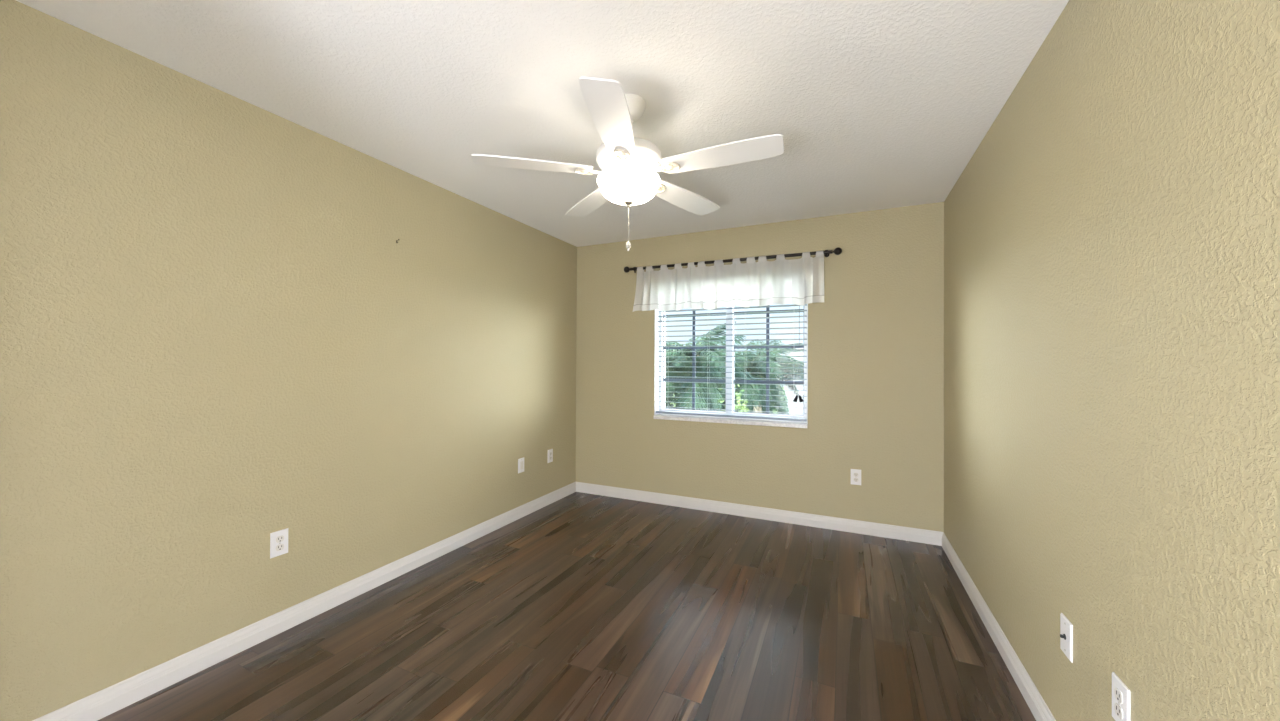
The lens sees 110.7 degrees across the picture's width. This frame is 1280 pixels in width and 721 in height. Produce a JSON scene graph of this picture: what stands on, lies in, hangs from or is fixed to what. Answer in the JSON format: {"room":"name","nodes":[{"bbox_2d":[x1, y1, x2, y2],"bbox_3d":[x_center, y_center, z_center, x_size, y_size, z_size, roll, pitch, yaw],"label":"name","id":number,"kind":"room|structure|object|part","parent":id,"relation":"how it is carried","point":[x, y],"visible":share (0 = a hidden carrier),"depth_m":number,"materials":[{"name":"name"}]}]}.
{"room":"empty bedroom","nodes":[
{"label":"empty bedroom","id":0,"kind":"room"},
{"bbox_2d":[0,0,576,720],"bbox_3d":[-1.979,0.063,1.738,0.200,2.440,6.400,0,0,25],"label":"wall","id":1,"kind":"structure","parent":0,"point":[218,336],"depth_m":1.88,"materials":[{"name":"beige paint"}]},
{"bbox_2d":[270,528,287,558],"bbox_3d":[-1.704,0.863,2.092,0.008,0.117,0.073,0,0,25],"label":"wall outlet","id":2,"kind":"object","parent":1,"relation":"attached to","point":[278,540],"visible":1,"depth_m":2.09,"materials":[{"name":"white plastic"}]},
{"bbox_2d":[276,544,283,550],"bbox_3d":[-1.701,0.883,2.091,0.003,0.028,0.034,0,0,25],"label":"receptacle","id":3,"kind":"object","parent":2,"relation":"attached to","point":[279,547],"depth_m":2.09,"materials":[{"name":"white plastic"}]},
{"bbox_2d":[276,535,283,542],"bbox_3d":[-1.701,0.844,2.091,0.003,0.028,0.034,0,0,25],"label":"receptacle","id":4,"kind":"object","parent":2,"relation":"attached to","point":[279,538],"depth_m":2.09,"materials":[{"name":"white plastic"}]},
{"bbox_2d":[33,482,575,720],"bbox_3d":[-1.481,1.242,2.572,0.014,0.095,4.049,0,0,25],"label":"baseboard","id":5,"kind":"structure","parent":1,"relation":"attached to","point":[96,706],"depth_m":2.02,"materials":[{"name":"white"}]},
{"bbox_2d":[518,457,523,472],"bbox_3d":[-0.982,0.868,3.663,0.009,0.117,0.073,0,0,25],"label":"wall plate","id":6,"kind":"object","parent":1,"relation":"attached to","point":[521,460],"visible":1,"depth_m":3.66,"materials":[{"name":"white plastic"}]},
{"bbox_2d":[548,449,552,462],"bbox_3d":[-0.815,0.868,4.027,0.008,0.117,0.073,0,0,25],"label":"wall outlet","id":7,"kind":"object","parent":1,"relation":"attached to","point":[550,452],"visible":1,"depth_m":4.03,"materials":[{"name":"white plastic"}]},
{"bbox_2d":[16,0,1068,246],"bbox_3d":[-0.122,-1.228,0.895,4.273,0.150,6.400,0,0,25],"label":"ceiling","id":8,"kind":"structure","parent":0,"point":[874,104],"depth_m":1.80,"materials":[{"name":"white paint"}]},
{"bbox_2d":[471,76,783,250],"bbox_3d":[-0.005,-0.816,1.953,1.233,0.660,1.292,0,0,25],"label":"ceiling fan","id":9,"kind":"object","parent":8,"relation":"hanging from","point":[627,161],"visible":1,"depth_m":1.86,"materials":[{"name":"white metal"}]},
{"bbox_3d":[-0.457,-0.837,1.892,0.500,0.006,0.141,0,8,-12],"label":"blade","id":10,"kind":"part","parent":9,"relation":"part of","materials":[{"name":"white wood"}]},
{"bbox_3d":[-0.255,-0.834,2.337,0.141,0.006,0.500,-9,4,-29],"label":"blade","id":11,"kind":"part","parent":9,"relation":"part of","materials":[{"name":"white laminate"}]},
{"bbox_3d":[-0.096,-0.837,1.563,0.141,0.006,0.500,8,1,6],"label":"blade","id":12,"kind":"part","parent":9,"relation":"part of","materials":[{"name":"white laminate"}]},
{"bbox_3d":[-0.050,-0.846,1.976,0.196,0.012,0.196,0,0,25],"label":"rotor plate","id":13,"kind":"part","parent":9,"relation":"part of","materials":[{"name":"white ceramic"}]},
{"bbox_3d":[-0.051,-0.608,1.975,0.008,0.150,0.008,0,0,25],"label":"pull chain","id":14,"kind":"part","parent":9,"relation":"part of","materials":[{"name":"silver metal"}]},
{"bbox_2d":[598,150,658,172],"bbox_3d":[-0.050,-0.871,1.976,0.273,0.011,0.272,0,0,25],"label":"motor housing","id":15,"kind":"object","parent":9,"relation":"attached to","point":[650,158],"depth_m":1.90,"materials":[{"name":"white plastic"}]},
{"bbox_3d":[-0.051,-0.755,1.975,0.008,0.097,0.008,0,0,25],"label":"bowl stem","id":16,"kind":"part","parent":9,"relation":"part of","materials":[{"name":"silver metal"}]},
{"bbox_3d":[0.230,-0.832,2.283,0.141,0.006,0.500,-11,-8,42],"label":"blade","id":17,"kind":"part","parent":9,"relation":"part of","materials":[{"name":"white laminate"}]},
{"bbox_3d":[0.328,-0.834,1.805,0.500,0.006,0.141,0,-8,24],"label":"blade","id":18,"kind":"part","parent":9,"relation":"part of","materials":[{"name":"white laminate"}]},
{"bbox_2d":[98,492,1035,720],"bbox_3d":[-0.135,1.347,0.881,4.273,0.120,6.400,0,0,25],"label":"floor","id":19,"kind":"structure","parent":0,"point":[581,606],"depth_m":2.04,"materials":[{"name":"brown wood"}]},
{"bbox_2d":[576,202,943,531],"bbox_3d":[0.801,0.088,3.872,3.073,2.440,0.200,0,0,25],"label":"wall","id":20,"kind":"structure","parent":0,"point":[876,336],"depth_m":3.48,"materials":[{"name":"beige paint"}]},
{"bbox_2d":[654,304,807,427],"bbox_3d":[0.769,-0.094,3.873,1.321,1.264,0.199,0,0,25],"label":"window","id":21,"kind":"structure","parent":20,"relation":"in","point":[730,393],"depth_m":3.88,"materials":[{"name":"white plastic"}]},
{"bbox_3d":[0.748,0.521,3.831,1.321,0.032,0.114,0,0,25],"label":"sill","id":22,"kind":"part","parent":21,"relation":"part of","materials":[{"name":"white stone"}]},
{"bbox_2d":[656,304,806,420],"bbox_3d":[0.746,-0.117,3.822,1.301,1.205,0.097,0,0,25],"label":"window blind","id":23,"kind":"object","parent":21,"relation":"attached to","point":[794,305],"visible":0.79,"depth_m":3.79,"materials":[{"name":"white plastic"}]},
{"bbox_3d":[0.604,-0.105,3.900,0.002,1.148,0.056,0,0,25],"label":"ladder cord","id":24,"kind":"part","parent":23,"relation":"part of","materials":[{"name":"white fabric"}]},
{"bbox_3d":[0.748,0.476,3.830,1.301,0.018,0.056,0,0,25],"label":"rail","id":25,"kind":"part","parent":23,"relation":"part of","materials":[{"name":"white plastic"}]},
{"bbox_3d":[1.254,-0.103,3.602,0.002,1.148,0.056,0,0,25],"label":"ladder cord","id":26,"kind":"part","parent":23,"relation":"part of","materials":[{"name":"white fabric"}]},
{"bbox_2d":[624,247,841,272],"bbox_3d":[0.700,-0.831,3.753,1.843,0.074,0.113,0,0,25],"label":"curtain rod","id":27,"kind":"object","parent":20,"relation":"attached to","point":[837,251],"visible":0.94,"depth_m":3.63,"materials":[{"name":"brown metal"}]},
{"bbox_2d":[633,251,823,311],"bbox_3d":[0.678,-0.643,3.741,1.629,0.421,0.061,0,0,25],"label":"curtain valance","id":28,"kind":"object","parent":27,"relation":"hanging from","point":[781,281],"visible":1,"depth_m":3.68,"materials":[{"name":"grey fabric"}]},
{"bbox_2d":[576,482,942,545],"bbox_3d":[0.751,1.259,3.768,3.072,0.095,0.014,0,0,25],"label":"baseboard","id":29,"kind":"structure","parent":20,"relation":"attached to","point":[819,521],"depth_m":3.61,"materials":[{"name":"white"}]},
{"bbox_2d":[851,469,860,484],"bbox_3d":[1.642,0.887,3.365,0.073,0.117,0.008,0,0,25],"label":"wall outlet","id":30,"kind":"object","parent":20,"relation":"attached to","point":[855,473],"visible":1,"depth_m":3.36,"materials":[{"name":"white plastic"}]},
{"bbox_2d":[944,0,1279,720],"bbox_3d":[1.402,0.077,1.258,0.200,2.440,4.450,0,0,25],"label":"wall","id":31,"kind":"structure","parent":0,"point":[1112,236],"depth_m":1.11,"materials":[{"name":"beige paint"}]},
{"bbox_2d":[942,532,1055,720],"bbox_3d":[1.298,1.248,1.297,0.014,0.095,4.049,0,0,25],"label":"baseboard","id":32,"kind":"structure","parent":31,"relation":"attached to","point":[1033,698],"depth_m":1.94,"materials":[{"name":"white wood"}]},
{"bbox_2d":[1060,613,1072,662],"bbox_3d":[1.349,0.879,1.409,0.017,0.117,0.073,0,0,25],"label":"cable plate","id":33,"kind":"object","parent":31,"relation":"attached to","point":[1066,627],"visible":1,"depth_m":1.40,"materials":[{"name":"white plastic"}]},
{"bbox_2d":[1112,672,1130,720],"bbox_3d":[1.227,0.877,1.131,0.008,0.117,0.073,0,0,25],"label":"wall outlet","id":34,"kind":"object","parent":31,"relation":"attached to","point":[1121,694],"visible":1,"depth_m":1.13,"materials":[{"name":"white plastic"}]},
{"bbox_2d":[1114,703,1122,718],"bbox_3d":[1.224,0.897,1.132,0.003,0.028,0.034,0,0,25],"label":"receptacle","id":35,"kind":"object","parent":34,"relation":"attached to","point":[1118,707],"depth_m":1.13,"materials":[{"name":"white plastic"}]},
{"bbox_2d":[1114,688,1122,703],"bbox_3d":[1.224,0.858,1.132,0.003,0.028,0.034,0,0,25],"label":"receptacle","id":36,"kind":"object","parent":34,"relation":"attached to","point":[1118,692],"depth_m":1.13,"materials":[{"name":"white plastic"}]},
{"label":"outside","id":37,"kind":"structure","parent":0,"visible":0},
{"bbox_3d":[16.155,4.684,41.023,80.000,0.200,79.400,0,0,25],"label":"ground","id":38,"kind":"structure","parent":37,"visible":0},
{"bbox_2d":[665,321,759,410],"bbox_3d":[0.854,1.812,8.549,2.789,5.069,2.926,0,0,25],"label":"palm tree","id":39,"kind":"object","parent":38,"relation":"on","point":[673,386],"visible":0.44,"depth_m":8.16,"materials":[{"name":"green plant"}]},
{"bbox_2d":[665,343,771,412],"bbox_3d":[2.691,1.824,17.796,5.428,5.183,2.761,0,0,25],"label":"leafy tree","id":40,"kind":"object","parent":38,"relation":"on","point":[724,399],"visible":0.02,"depth_m":17.13,"materials":[{"name":"green plant"}]},
{"bbox_2d":[717,384,748,411],"bbox_3d":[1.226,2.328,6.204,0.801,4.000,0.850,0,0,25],"label":"leafy shrub","id":41,"kind":"object","parent":38,"relation":"on","point":[746,400],"visible":0.03,"depth_m":6.18,"materials":[{"name":"green plant"}]},
{"bbox_2d":[716,340,802,413],"bbox_3d":[3.402,1.855,11.944,3.417,5.046,3.175,0,0,-30],"label":"palm tree","id":42,"kind":"object","parent":38,"relation":"on","point":[760,372],"visible":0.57,"depth_m":11.36,"materials":[{"name":"green plant"}]},
{"bbox_2d":[783,348,803,414],"bbox_3d":[12.404,1.847,23.731,8.400,5.250,6.200,0,0,25],"label":"neighbouring house","id":43,"kind":"structure","parent":38,"relation":"on","point":[789,394],"depth_m":22.47,"materials":[{"name":"grey paint"}]}
]}

